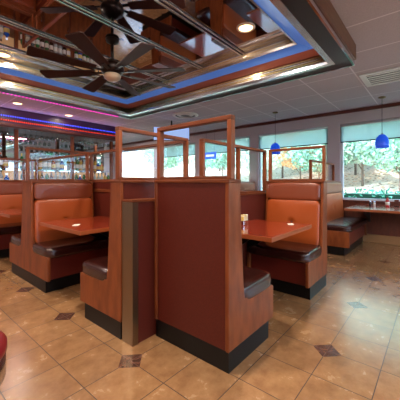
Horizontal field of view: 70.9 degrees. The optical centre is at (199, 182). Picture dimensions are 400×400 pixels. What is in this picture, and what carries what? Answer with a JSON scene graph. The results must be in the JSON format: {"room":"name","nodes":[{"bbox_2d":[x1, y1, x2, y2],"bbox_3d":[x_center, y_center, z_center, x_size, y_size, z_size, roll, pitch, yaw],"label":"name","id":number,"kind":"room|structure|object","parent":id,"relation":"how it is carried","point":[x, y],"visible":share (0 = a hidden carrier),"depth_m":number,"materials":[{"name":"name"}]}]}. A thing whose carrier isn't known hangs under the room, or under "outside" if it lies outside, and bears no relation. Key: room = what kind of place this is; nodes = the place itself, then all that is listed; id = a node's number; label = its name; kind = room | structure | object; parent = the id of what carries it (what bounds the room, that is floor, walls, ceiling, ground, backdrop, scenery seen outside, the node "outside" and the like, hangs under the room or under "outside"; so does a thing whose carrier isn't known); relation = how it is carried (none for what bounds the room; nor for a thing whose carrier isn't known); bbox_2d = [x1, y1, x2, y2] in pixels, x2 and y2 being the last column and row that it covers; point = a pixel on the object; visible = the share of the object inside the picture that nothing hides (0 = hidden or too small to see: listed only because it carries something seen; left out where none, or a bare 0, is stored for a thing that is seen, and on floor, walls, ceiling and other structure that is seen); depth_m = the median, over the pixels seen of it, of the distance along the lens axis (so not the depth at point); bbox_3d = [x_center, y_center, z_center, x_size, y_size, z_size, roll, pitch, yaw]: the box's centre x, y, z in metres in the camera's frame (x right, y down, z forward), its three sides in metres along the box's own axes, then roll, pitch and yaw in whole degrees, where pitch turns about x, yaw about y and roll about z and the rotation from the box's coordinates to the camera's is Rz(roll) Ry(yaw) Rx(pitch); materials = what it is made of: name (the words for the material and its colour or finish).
{"room":"restaurant","nodes":[
{"label":"restaurant","id":0,"kind":"room"},
{"bbox_2d":[12,144,113,178],"bbox_3d":[-5.588,-0.275,7.179,3.000,3.150,9.770,0,0,40],"label":"wall","id":1,"kind":"structure","parent":0,"point":[106,160],"depth_m":11.34,"materials":[{"name":"grey"}]},
{"bbox_2d":[0,131,103,172],"bbox_3d":[-3.943,-0.722,6.786,0.019,0.893,3.590,0,0,40],"label":"mirror","id":2,"kind":"object","parent":1,"relation":"attached to","point":[7,141],"visible":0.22,"depth_m":6.93,"materials":[{"name":"white mirror"}]},
{"bbox_2d":[0,168,99,171],"bbox_3d":[-3.828,-0.306,6.689,0.278,0.012,3.590,0,0,40],"label":"glass shelf","id":3,"kind":"object","parent":2,"relation":"attached to","point":[0,168],"visible":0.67,"depth_m":7.08,"materials":[{"name":"glass"}]},
{"bbox_2d":[0,152,2,167],"bbox_3d":[-4.327,-0.480,6.096,0.085,0.336,0.085,0,0,36],"label":"bottle","id":4,"kind":"object","parent":3,"relation":"on","point":[1,161],"visible":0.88,"depth_m":6.08,"materials":[{"name":"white glass"}]},
{"bbox_2d":[3,156,8,167],"bbox_3d":[-4.255,-0.446,6.166,0.108,0.269,0.108,0,0,5],"label":"bottle","id":5,"kind":"object","parent":3,"relation":"on","point":[5,162],"visible":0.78,"depth_m":6.13,"materials":[{"name":"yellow glass"}]},
{"bbox_2d":[19,153,23,168],"bbox_3d":[-4.056,-0.488,6.391,0.085,0.353,0.085,0,0,17],"label":"bottle","id":6,"kind":"object","parent":3,"relation":"on","point":[21,157],"visible":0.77,"depth_m":6.36,"materials":[{"name":"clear glass"}]},
{"bbox_2d":[39,154,41,168],"bbox_3d":[-3.807,-0.488,6.704,0.085,0.353,0.085,0,0,-11],"label":"bottle","id":7,"kind":"object","parent":3,"relation":"on","point":[40,162],"visible":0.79,"depth_m":6.67,"materials":[{"name":"beige glass"}]},
{"bbox_2d":[43,155,46,169],"bbox_3d":[-3.739,-0.480,6.777,0.085,0.336,0.085,0,0,5],"label":"bottle","id":8,"kind":"object","parent":3,"relation":"on","point":[45,161],"visible":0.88,"depth_m":6.75,"materials":[{"name":"clear glass"}]},
{"bbox_2d":[47,156,50,169],"bbox_3d":[-3.682,-0.480,6.860,0.085,0.336,0.085,0,0,-31],"label":"bottle","id":9,"kind":"object","parent":3,"relation":"on","point":[48,161],"visible":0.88,"depth_m":6.83,"materials":[{"name":"clear glass"}]},
{"bbox_2d":[51,160,55,169],"bbox_3d":[-3.612,-0.446,6.931,0.108,0.269,0.108,0,0,11],"label":"bottle","id":10,"kind":"object","parent":3,"relation":"on","point":[53,164],"visible":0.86,"depth_m":6.89,"materials":[{"name":"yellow glass"}]},
{"bbox_2d":[56,156,59,169],"bbox_3d":[-3.545,-0.480,7.006,0.085,0.336,0.085,0,0,39],"label":"bottle","id":11,"kind":"object","parent":3,"relation":"on","point":[57,160],"visible":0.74,"depth_m":6.98,"materials":[{"name":"clear glass"}]},
{"bbox_2d":[60,159,63,169],"bbox_3d":[-3.478,-0.446,7.080,0.108,0.269,0.108,0,0,32],"label":"bottle","id":12,"kind":"object","parent":3,"relation":"on","point":[61,162],"visible":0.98,"depth_m":7.04,"materials":[{"name":"blue glass"}]},
{"bbox_2d":[76,157,78,170],"bbox_3d":[-3.218,-0.488,7.384,0.085,0.353,0.085,0,0,39],"label":"bottle","id":13,"kind":"object","parent":3,"relation":"on","point":[77,160],"visible":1,"depth_m":7.36,"materials":[{"name":"green glass"}]},
{"bbox_2d":[79,157,82,170],"bbox_3d":[-3.166,-0.488,7.471,0.085,0.353,0.085,0,0,-19],"label":"bottle","id":14,"kind":"object","parent":3,"relation":"on","point":[80,162],"visible":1,"depth_m":7.44,"materials":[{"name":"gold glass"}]},
{"bbox_2d":[94,158,96,170],"bbox_3d":[-2.908,-0.488,7.777,0.085,0.353,0.085,0,0,33],"label":"bottle","id":15,"kind":"object","parent":3,"relation":"on","point":[95,163],"visible":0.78,"depth_m":7.75,"materials":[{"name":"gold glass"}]},
{"bbox_2d":[0,150,106,157],"bbox_3d":[-3.828,-0.706,6.689,0.278,0.012,3.590,0,0,40],"label":"glass shelf","id":16,"kind":"object","parent":2,"relation":"attached to","point":[0,150],"visible":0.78,"depth_m":6.81,"materials":[{"name":"glass"}]},
{"bbox_2d":[2,170,103,179],"bbox_3d":[-3.939,-0.096,6.783,0.029,0.349,3.590,0,0,40],"label":"panel","id":17,"kind":"object","parent":1,"relation":"attached to","point":[10,172],"visible":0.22,"depth_m":6.83,"materials":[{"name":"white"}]},
{"bbox_2d":[0,107,114,137],"bbox_3d":[-4.909,-1.375,5.154,0.650,0.310,7.350,0,0,40],"label":"trim","id":18,"kind":"structure","parent":1,"relation":"attached to","point":[7,111],"depth_m":6.47,"materials":[{"name":"purple"}]},
{"bbox_2d":[0,122,114,139],"bbox_3d":[-4.897,-1.195,5.144,0.680,0.050,7.350,0,0,40],"label":"trim","id":19,"kind":"structure","parent":1,"relation":"attached to","point":[1,123],"depth_m":6.44,"materials":[{"name":"red wood"}]},
{"bbox_2d":[0,125,114,142],"bbox_3d":[-3.695,-1.155,6.577,0.610,0.027,3.590,0,0,40],"label":"glass rack","id":20,"kind":"object","parent":1,"relation":"attached to","point":[5,127],"visible":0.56,"depth_m":6.70,"materials":[{"name":"red wood"}]},
{"bbox_2d":[0,114,114,132],"bbox_3d":[-3.427,-1.365,6.390,0.022,0.040,3.550,0,0,40],"label":"light strip","id":21,"kind":"object","parent":1,"relation":"attached to","point":[4,115],"visible":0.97,"depth_m":6.46,"materials":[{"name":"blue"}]},
{"bbox_2d":[0,118,114,136],"bbox_3d":[-3.427,-1.275,6.390,0.022,0.040,3.550,0,0,40],"label":"light strip","id":22,"kind":"object","parent":1,"relation":"attached to","point":[1,119],"visible":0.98,"depth_m":6.45,"materials":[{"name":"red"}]},
{"bbox_2d":[0,241,399,399],"bbox_3d":[-0.772,1.250,3.117,15.200,0.100,9.770,0,0,40],"label":"floor","id":23,"kind":"structure","parent":0,"point":[343,342],"depth_m":1.97,"materials":[{"name":"tile"}]},
{"bbox_2d":[0,330,6,384],"bbox_3d":[-0.804,0.850,0.826,0.392,0.700,0.392,0,0,40],"label":"counter stool","id":24,"kind":"object","parent":23,"relation":"on","point":[3,338],"visible":1,"depth_m":0.89,"materials":[{"name":"red leather"}]},
{"bbox_2d":[0,330,6,359],"bbox_3d":[-0.804,0.526,0.826,0.392,0.052,0.392,0,0,40],"label":"seat cushion","id":25,"kind":"object","parent":24,"relation":"on","point":[3,338],"depth_m":0.90,"materials":[{"name":"red leather"}]},
{"bbox_2d":[0,181,21,257],"bbox_3d":[-3.410,0.590,5.015,1.290,1.220,0.798,0,0,40],"label":"bench","id":26,"kind":"object","parent":23,"relation":"on","point":[10,191],"visible":0.42,"depth_m":4.80,"materials":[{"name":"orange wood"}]},
{"bbox_2d":[0,222,21,234],"bbox_3d":[-3.118,0.767,4.768,0.525,0.135,0.796,0,0,40],"label":"seat cushion","id":27,"kind":"object","parent":26,"relation":"on","point":[6,228],"depth_m":4.54,"materials":[{"name":"brown leather"}]},
{"bbox_2d":[0,183,21,194],"bbox_3d":[-3.326,0.108,4.944,0.150,0.213,0.726,0,0,40],"label":"cushion","id":28,"kind":"object","parent":26,"relation":"on","point":[5,188],"depth_m":4.89,"materials":[{"name":"brown leather"}]},
{"bbox_2d":[0,194,21,223],"bbox_3d":[-3.309,0.472,4.930,0.179,0.545,0.726,0,0,40],"label":"backrest cushion","id":29,"kind":"object","parent":26,"relation":"on","point":[7,201],"depth_m":4.86,"materials":[{"name":"orange leather"}]},
{"bbox_2d":[0,158,33,180],"bbox_3d":[-3.410,-0.225,5.015,0.050,0.410,0.790,0,0,40],"label":"glass wall","id":30,"kind":"structure","parent":26,"relation":"on","point":[31,160],"depth_m":5.17,"materials":[{"name":"red wood"}]},
{"bbox_2d":[9,181,108,292],"bbox_3d":[-1.843,0.590,3.693,1.290,1.220,0.798,0,0,40],"label":"bench","id":31,"kind":"object","parent":23,"relation":"on","point":[48,259],"visible":0.87,"depth_m":3.36,"materials":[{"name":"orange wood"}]},
{"bbox_2d":[11,234,20,245],"bbox_3d":[-2.135,0.767,3.940,0.525,0.135,0.796,0,0,40],"label":"seat cushion","id":32,"kind":"object","parent":31,"relation":"on","point":[15,239],"depth_m":3.65,"materials":[{"name":"brown leather"}]},
{"bbox_2d":[26,147,88,180],"bbox_3d":[-1.843,-0.225,3.693,0.050,0.410,0.790,0,0,40],"label":"glass wall","id":33,"kind":"structure","parent":31,"relation":"on","point":[28,149],"depth_m":3.63,"materials":[{"name":"red wood"}]},
{"bbox_2d":[33,183,91,199],"bbox_3d":[-1.759,0.108,3.622,0.150,0.213,0.726,0,0,40],"label":"cushion","id":34,"kind":"object","parent":31,"relation":"on","point":[41,191],"depth_m":3.55,"materials":[{"name":"brown leather"}]},
{"bbox_2d":[33,198,92,242],"bbox_3d":[-1.742,0.472,3.608,0.179,0.545,0.726,0,0,40],"label":"backrest cushion","id":35,"kind":"object","parent":31,"relation":"on","point":[44,209],"depth_m":3.46,"materials":[{"name":"orange leather"}]},
{"bbox_2d":[33,235,108,258],"bbox_3d":[-1.551,0.767,3.447,0.525,0.135,0.796,0,0,40],"label":"seat cushion","id":36,"kind":"object","parent":31,"relation":"on","point":[69,246],"depth_m":3.27,"materials":[{"name":"brown leather"}]},
{"bbox_2d":[93,181,110,216],"bbox_3d":[-1.885,0.590,4.310,4.760,1.220,0.078,0,0,40],"label":"wall","id":37,"kind":"structure","parent":23,"relation":"on","point":[101,189],"depth_m":3.80,"materials":[{"name":"red laminate"}]},
{"bbox_2d":[0,209,21,217],"bbox_3d":[-2.725,0.624,4.447,0.940,0.352,0.760,0,0,40],"label":"table","id":38,"kind":"object","parent":37,"relation":"attached to","point":[11,213],"visible":0.3,"depth_m":4.08,"materials":[{"name":"brown wood"}]},
{"bbox_2d":[39,216,109,237],"bbox_3d":[-1.219,0.624,3.176,0.940,0.352,0.760,0,0,40],"label":"table","id":39,"kind":"object","parent":37,"relation":"attached to","point":[96,226],"visible":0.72,"depth_m":2.99,"materials":[{"name":"brown wood"}]},
{"bbox_2d":[22,141,182,180],"bbox_3d":[-1.891,-0.225,4.319,4.600,0.410,0.050,0,0,40],"label":"glass wall","id":40,"kind":"structure","parent":37,"relation":"on","point":[91,154],"depth_m":4.02,"materials":[{"name":"red wood"}]},
{"bbox_2d":[80,180,154,339],"bbox_3d":[-0.596,0.590,2.642,0.653,1.220,0.798,0,0,40],"label":"bench","id":41,"kind":"object","parent":23,"relation":"on","point":[101,277],"visible":0.27,"depth_m":2.24,"materials":[{"name":"red wood"}]},
{"bbox_2d":[82,255,107,280],"bbox_3d":[-0.645,0.767,2.683,0.525,0.135,0.796,0,0,40],"label":"seat cushion","id":42,"kind":"object","parent":41,"relation":"on","point":[96,269],"depth_m":2.41,"materials":[{"name":"brown leather"}]},
{"bbox_2d":[115,126,188,179],"bbox_3d":[-0.383,-0.225,2.462,0.050,0.410,0.790,0,0,40],"label":"glass wall","id":43,"kind":"structure","parent":41,"relation":"on","point":[118,130],"depth_m":2.26,"materials":[{"name":"red wood"}]},
{"bbox_2d":[122,192,265,346],"bbox_3d":[0.169,0.665,2.937,0.136,1.070,2.212,0,0,40],"label":"wall","id":44,"kind":"structure","parent":23,"relation":"on","point":[138,215],"depth_m":2.13,"materials":[{"name":"red laminate"}]},
{"bbox_2d":[199,138,266,193],"bbox_3d":[0.443,-0.150,3.263,0.050,0.560,1.340,0,0,40],"label":"glass wall","id":45,"kind":"structure","parent":44,"relation":"on","point":[202,141],"depth_m":3.25,"materials":[{"name":"red wood"}]},
{"bbox_2d":[241,219,311,250],"bbox_3d":[0.631,0.624,2.850,0.670,0.352,0.950,0,0,40],"label":"table","id":46,"kind":"object","parent":44,"relation":"attached to","point":[257,231],"visible":0.7,"depth_m":2.67,"materials":[{"name":"brown wood"}]},
{"bbox_2d":[241,214,248,225],"bbox_3d":[0.458,0.394,2.963,0.070,0.108,0.100,0,0,40],"label":"caddy","id":47,"kind":"object","parent":46,"relation":"on","point":[244,218],"visible":0.82,"depth_m":2.93,"materials":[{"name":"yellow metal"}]},
{"bbox_2d":[154,179,272,373],"bbox_3d":[0.119,0.590,2.220,0.708,1.220,0.653,0,0,40],"label":"bench","id":48,"kind":"object","parent":23,"relation":"on","point":[217,309],"visible":1,"depth_m":1.93,"materials":[{"name":"red wood"}]},
{"bbox_2d":[157,114,234,179],"bbox_3d":[-0.057,-0.225,2.011,0.700,0.410,0.050,0,0,40],"label":"glass wall","id":49,"kind":"structure","parent":48,"relation":"on","point":[230,119],"depth_m":1.91,"materials":[{"name":"red wood"}]},
{"bbox_2d":[243,266,270,298],"bbox_3d":[0.160,0.767,2.268,0.706,0.135,0.525,0,0,40],"label":"seat cushion","id":50,"kind":"object","parent":48,"relation":"on","point":[256,282],"depth_m":2.07,"materials":[{"name":"brown leather"}]},
{"bbox_2d":[241,182,254,190],"bbox_3d":[0.841,0.590,6.813,1.290,1.220,1.508,0,0,40],"label":"bench","id":51,"kind":"object","parent":23,"relation":"on","point":[245,186],"visible":0.07,"depth_m":6.96,"materials":[{"name":"brown leather"}]},
{"bbox_2d":[247,181,327,299],"bbox_3d":[1.010,0.590,3.271,0.718,1.220,0.653,0,0,40],"label":"bench","id":52,"kind":"object","parent":23,"relation":"on","point":[296,264],"visible":0.84,"depth_m":3.18,"materials":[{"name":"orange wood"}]},
{"bbox_2d":[248,240,321,262],"bbox_3d":[0.969,0.767,3.222,0.716,0.135,0.525,0,0,40],"label":"seat cushion","id":53,"kind":"object","parent":52,"relation":"on","point":[285,251],"depth_m":3.06,"materials":[{"name":"brown leather"}]},
{"bbox_2d":[267,199,320,244],"bbox_3d":[1.130,0.472,3.413,0.646,0.545,0.179,0,0,40],"label":"backrest cushion","id":54,"kind":"object","parent":52,"relation":"on","point":[303,211],"depth_m":3.29,"materials":[{"name":"orange leather"}]},
{"bbox_2d":[268,183,320,200],"bbox_3d":[1.144,0.108,3.430,0.646,0.213,0.150,0,0,40],"label":"cushion","id":55,"kind":"object","parent":52,"relation":"on","point":[276,191],"depth_m":3.35,"materials":[{"name":"brown leather"}]},
{"bbox_2d":[269,145,325,180],"bbox_3d":[1.183,-0.225,3.477,0.705,0.410,0.050,0,0,40],"label":"glass wall","id":56,"kind":"structure","parent":52,"relation":"on","point":[323,147],"depth_m":3.40,"materials":[{"name":"red wood"}]},
{"bbox_2d":[327,181,366,255],"bbox_3d":[2.408,0.590,5.491,1.290,1.220,1.508,0,0,40],"label":"bench","id":57,"kind":"object","parent":23,"relation":"on","point":[344,233],"visible":0.41,"depth_m":5.03,"materials":[{"name":"red wood"}]},
{"bbox_2d":[309,160,334,180],"bbox_3d":[2.404,-0.210,5.488,0.050,0.380,1.450,0,0,40],"label":"glass wall","id":58,"kind":"structure","parent":57,"relation":"on","point":[310,161],"depth_m":5.26,"materials":[{"name":"red wood"}]},
{"bbox_2d":[327,183,341,193],"bbox_3d":[2.492,0.108,5.420,0.150,0.213,1.436,0,0,40],"label":"cushion","id":59,"kind":"object","parent":57,"relation":"on","point":[332,188],"depth_m":5.45,"materials":[{"name":"brown leather"}]},
{"bbox_2d":[327,193,343,221],"bbox_3d":[2.509,0.472,5.406,0.179,0.545,1.436,0,0,40],"label":"backrest cushion","id":60,"kind":"object","parent":57,"relation":"on","point":[335,210],"depth_m":5.38,"materials":[{"name":"orange leather"}]},
{"bbox_2d":[327,216,366,232],"bbox_3d":[2.700,0.767,5.245,0.525,0.135,1.506,0,0,40],"label":"seat cushion","id":61,"kind":"object","parent":57,"relation":"on","point":[339,224],"depth_m":4.88,"materials":[{"name":"brown leather"}]},
{"bbox_2d":[0,0,399,144],"bbox_3d":[-0.837,-1.570,3.041,15.200,0.080,9.570,0,0,40],"label":"ceiling","id":62,"kind":"structure","parent":0,"point":[373,25],"depth_m":5.00,"materials":[{"name":"paint"}]},
{"bbox_2d":[153,121,189,140],"bbox_3d":[-0.706,-1.282,6.970,0.900,0.494,0.044,0,0,-6],"label":"television","id":63,"kind":"object","parent":62,"relation":"hanging from","point":[185,133],"visible":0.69,"depth_m":6.96,"materials":[{"name":"blue glass"}]},
{"bbox_2d":[0,0,355,118],"bbox_3d":[-0.916,-1.456,3.193,4.142,0.327,3.324,0,0,40],"label":"coffer","id":64,"kind":"object","parent":62,"relation":"attached to","point":[290,40],"visible":0.97,"depth_m":3.20,"materials":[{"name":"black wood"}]},
{"bbox_2d":[0,51,11,57],"bbox_3d":[-2.463,-1.594,3.517,0.190,0.012,0.190,0,0,40],"label":"recessed light","id":65,"kind":"object","parent":64,"relation":"attached to","point":[2,54],"visible":1,"depth_m":3.54,"materials":[{"name":"white glass"}]},
{"bbox_2d":[26,31,185,95],"bbox_3d":[-0.980,-1.364,3.142,1.561,0.468,1.561,0,0,28],"label":"ceiling fan","id":66,"kind":"object","parent":64,"relation":"hanging from","point":[112,70],"visible":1,"depth_m":3.02,"materials":[{"name":"black wood"}]},
{"bbox_2d":[0,0,288,93],"bbox_3d":[-0.909,-1.610,3.187,3.160,0.020,2.360,0,0,40],"label":"mirror","id":67,"kind":"object","parent":64,"relation":"on","point":[195,36],"depth_m":3.00,"materials":[{"name":"grey mirror"}]},
{"bbox_2d":[237,22,254,32],"bbox_3d":[0.474,-1.594,2.904,0.190,0.012,0.190,0,0,40],"label":"recessed light","id":68,"kind":"object","parent":64,"relation":"attached to","point":[247,27],"visible":1,"depth_m":2.90,"materials":[{"name":"white glass"}]},
{"bbox_2d":[172,112,197,118],"bbox_3d":[-0.336,-1.515,6.380,0.600,0.030,0.600,0,0,40],"label":"ceiling vent","id":69,"kind":"object","parent":62,"relation":"in","point":[183,115],"visible":1,"depth_m":6.32,"materials":[{"name":"white metal"}]},
{"bbox_2d":[205,152,215,158],"bbox_3d":[0.297,-1.070,8.185,0.440,0.780,0.028,0,0,40],"label":"sign","id":70,"kind":"object","parent":62,"relation":"hanging from","point":[208,155],"visible":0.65,"depth_m":8.16,"materials":[{"name":"blue"}]},
{"bbox_2d":[270,112,280,153],"bbox_3d":[1.643,-1.075,6.136,0.224,0.910,0.224,0,0,40],"label":"pendant lamp","id":71,"kind":"object","parent":62,"relation":"hanging from","point":[274,145],"visible":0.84,"depth_m":6.06,"materials":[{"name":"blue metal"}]},
{"bbox_2d":[359,66,399,86],"bbox_3d":[2.846,-1.523,3.918,1.000,0.014,0.620,0,0,40],"label":"ceiling vent","id":72,"kind":"object","parent":62,"relation":"in","point":[390,75],"visible":1,"depth_m":4.06,"materials":[{"name":"white metal"}]},
{"bbox_2d":[375,96,389,148],"bbox_3d":[3.260,-1.075,5.034,0.224,0.910,0.224,0,0,40],"label":"pendant lamp","id":73,"kind":"object","parent":62,"relation":"hanging from","point":[382,141],"visible":1,"depth_m":4.97,"materials":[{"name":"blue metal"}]},
{"bbox_2d":[114,106,399,190],"bbox_3d":[2.313,-0.275,6.775,15.200,3.150,0.200,0,0,40],"label":"wall","id":74,"kind":"structure","parent":0,"point":[333,122],"depth_m":6.53,"materials":[{"name":"grey"}]},
{"bbox_2d":[122,148,153,152],"bbox_3d":[-2.439,-0.435,10.757,2.200,1.628,0.080,0,0,40],"label":"window","id":75,"kind":"structure","parent":74,"relation":"in","point":[145,148],"depth_m":10.61,"materials":[{"name":"grey glass"}]},
{"bbox_2d":[164,143,194,157],"bbox_3d":[-0.793,-1.046,9.289,1.690,0.392,0.044,0,0,40],"label":"roller blind","id":76,"kind":"object","parent":74,"relation":"attached to","point":[173,150],"visible":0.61,"depth_m":9.27,"materials":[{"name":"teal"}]},
{"bbox_2d":[219,136,249,181],"bbox_3d":[0.733,-0.435,8.081,1.700,1.628,0.080,0,0,40],"label":"window","id":77,"kind":"structure","parent":74,"relation":"in","point":[244,136],"depth_m":7.53,"materials":[{"name":"grey"}]},
{"bbox_2d":[205,136,249,152],"bbox_3d":[0.694,-1.046,8.036,1.680,0.392,0.044,0,0,40],"label":"roller blind","id":78,"kind":"object","parent":77,"relation":"attached to","point":[243,141],"visible":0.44,"depth_m":8.03,"materials":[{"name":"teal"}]},
{"bbox_2d":[113,102,399,146],"bbox_3d":[2.232,-1.498,6.679,15.200,0.065,0.050,0,0,40],"label":"trim","id":79,"kind":"structure","parent":74,"relation":"attached to","point":[396,103],"depth_m":6.55,"materials":[{"name":"red wood"}]},
{"bbox_2d":[259,126,327,190],"bbox_3d":[2.224,-0.435,6.824,1.720,1.628,0.080,0,0,40],"label":"window","id":80,"kind":"structure","parent":74,"relation":"in","point":[260,153],"depth_m":7.32,"materials":[{"name":"grey"}]},
{"bbox_2d":[258,126,327,149],"bbox_3d":[2.185,-1.046,6.778,1.700,0.392,0.044,0,0,40],"label":"roller blind","id":81,"kind":"object","parent":80,"relation":"attached to","point":[312,136],"visible":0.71,"depth_m":6.68,"materials":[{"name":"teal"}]},
{"bbox_2d":[341,118,399,200],"bbox_3d":[4.021,-0.435,5.308,2.497,1.628,0.080,0,0,40],"label":"window","id":82,"kind":"structure","parent":74,"relation":"in","point":[342,144],"depth_m":6.06,"materials":[{"name":"grey"}]},
{"bbox_2d":[340,118,399,142],"bbox_3d":[3.982,-1.046,5.262,2.477,0.392,0.044,0,0,40],"label":"roller blind","id":83,"kind":"object","parent":82,"relation":"attached to","point":[370,130],"visible":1,"depth_m":5.70,"materials":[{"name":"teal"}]},
{"bbox_2d":[343,199,399,236],"bbox_3d":[2.232,0.703,6.679,15.200,0.675,0.090,0,0,40],"label":"wainscoting","id":84,"kind":"structure","parent":74,"relation":"attached to","point":[387,224],"depth_m":5.56,"materials":[{"name":"brown wood"}]},
{"bbox_2d":[344,204,399,221],"bbox_3d":[3.257,0.624,5.010,0.980,0.352,1.200,0,0,40],"label":"table","id":85,"kind":"object","parent":74,"relation":"attached to","point":[366,209],"visible":0.94,"depth_m":4.82,"materials":[{"name":"brown wood"}]},
{"bbox_2d":[385,196,389,206],"bbox_3d":[3.462,0.350,5.191,0.070,0.195,0.070,0,0,40],"label":"ketchup bottle","id":86,"kind":"object","parent":85,"relation":"on","point":[387,202],"visible":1,"depth_m":5.17,"materials":[{"name":"red plastic"}]},
{"bbox_2d":[394,200,398,206],"bbox_3d":[3.626,0.383,5.183,0.080,0.130,0.040,0,0,40],"label":"menu stand","id":87,"kind":"object","parent":85,"relation":"on","point":[396,202],"visible":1,"depth_m":5.18,"materials":[{"name":"black metal"}]},
{"bbox_2d":[363,234,399,245],"bbox_3d":[2.229,1.120,6.676,15.200,0.160,0.060,0,0,40],"label":"baseboard","id":88,"kind":"structure","parent":74,"relation":"attached to","point":[392,240],"depth_m":5.50,"materials":[{"name":"brown wood"}]},
{"label":"outside","id":89,"kind":"structure","parent":0,"visible":0},
{"bbox_2d":[122,158,398,193],"bbox_3d":[9.710,-1.524,20.198,55.200,5.980,23.400,0,0,40],"label":"hillside","id":90,"kind":"structure","parent":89,"point":[375,179],"depth_m":17.34,"materials":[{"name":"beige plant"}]},
{"bbox_2d":[140,149,182,176],"bbox_3d":[-2.696,-1.855,21.603,3.677,3.729,3.630,0,0,-31],"label":"shrub","id":91,"kind":"object","parent":90,"relation":"on","point":[169,162],"visible":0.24,"depth_m":21.13,"materials":[{"name":"green plant"}]},
{"bbox_2d":[181,155,223,175],"bbox_3d":[0.381,-1.745,19.986,3.643,3.717,3.657,0,0,20],"label":"shrub","id":92,"kind":"object","parent":90,"relation":"on","point":[192,157],"visible":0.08,"depth_m":19.41,"materials":[{"name":"green plant"}]},
{"bbox_2d":[205,152,246,175],"bbox_3d":[1.408,-1.597,17.172,3.628,3.695,3.647,0,0,-38],"label":"shrub","id":93,"kind":"object","parent":90,"relation":"on","point":[221,163],"visible":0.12,"depth_m":16.72,"materials":[{"name":"green plant"}]},
{"bbox_2d":[235,147,288,171],"bbox_3d":[3.378,-1.397,15.694,3.678,3.706,3.655,0,0,34],"label":"shrub","id":94,"kind":"object","parent":90,"relation":"on","point":[245,155],"visible":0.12,"depth_m":15.05,"materials":[{"name":"green plant"}]},
{"bbox_2d":[273,146,320,178],"bbox_3d":[5.365,-1.360,15.053,3.083,3.076,3.020,0,0,-24],"label":"tree","id":95,"kind":"object","parent":90,"relation":"on","point":[282,155],"visible":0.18,"depth_m":14.87,"materials":[{"name":"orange plant"}]},
{"bbox_2d":[286,142,353,178],"bbox_3d":[5.546,-1.101,13.100,3.032,3.124,3.022,0,0,39],"label":"tree","id":96,"kind":"object","parent":90,"relation":"on","point":[298,154],"visible":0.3,"depth_m":12.78,"materials":[{"name":"green plant"}]},
{"bbox_2d":[354,160,356,174],"bbox_3d":[8.543,-2.623,15.325,4.422,4.535,4.455,0,0,-5],"label":"tree","id":97,"kind":"object","parent":90,"relation":"on","point":[355,165],"visible":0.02,"depth_m":15.29,"materials":[{"name":"orange plant"}]},
{"bbox_2d":[344,140,397,185],"bbox_3d":[7.395,-1.654,12.848,3.732,3.672,3.730,0,0,-28],"label":"tree","id":98,"kind":"object","parent":90,"relation":"on","point":[353,157],"visible":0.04,"depth_m":12.51,"materials":[{"name":"green plant"}]},
{"bbox_2d":[351,138,399,193],"bbox_3d":[7.854,-1.154,11.014,3.373,3.394,3.371,0,0,20],"label":"tree","id":99,"kind":"object","parent":90,"relation":"on","point":[391,155],"visible":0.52,"depth_m":10.93,"materials":[{"name":"green plant"}]},
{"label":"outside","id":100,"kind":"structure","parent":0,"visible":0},
{"bbox_3d":[-0.355,1.400,-5.849,73.000,0.200,30.600,0,0,40],"label":"lawn","id":101,"kind":"structure","parent":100,"visible":0},
{"bbox_2d":[344,188,399,198],"bbox_3d":[4.014,0.843,7.858,26.069,1.453,1.350,0,0,40],"label":"hedge","id":102,"kind":"object","parent":101,"relation":"on","point":[381,194],"visible":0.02,"depth_m":7.13,"materials":[{"name":"green plant"}]},
{"bbox_3d":[-4.730,0.661,5.492,0.467,1.078,0.594,0,0,40],"label":"bar cabinet","id":103,"kind":"object","parent":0,"visible":0},
{"bbox_3d":[-3.758,0.100,6.630,0.495,0.040,3.590,0,0,40],"label":"countertop","id":104,"kind":"structure","parent":103,"relation":"on","visible":0},
{"bbox_2d":[14,129,17,179],"bbox_3d":[-3.975,-0.531,6.074,0.070,1.220,0.070,0,0,40],"label":"post","id":105,"kind":"object","parent":104,"relation":"on","point":[15,130],"visible":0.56,"depth_m":6.04,"materials":[{"name":"red wood"}]},
{"bbox_2d":[70,136,73,178],"bbox_3d":[-3.189,-0.531,7.007,0.070,1.220,0.070,0,0,40],"label":"post","id":106,"kind":"object","parent":104,"relation":"on","point":[71,137],"visible":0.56,"depth_m":6.98,"materials":[{"name":"red wood"}]},
{"bbox_2d":[109,141,112,178],"bbox_3d":[-2.480,-0.531,7.848,0.070,1.220,0.070,0,0,40],"label":"post","id":107,"kind":"object","parent":104,"relation":"on","point":[110,142],"visible":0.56,"depth_m":7.82,"materials":[{"name":"red wood"}]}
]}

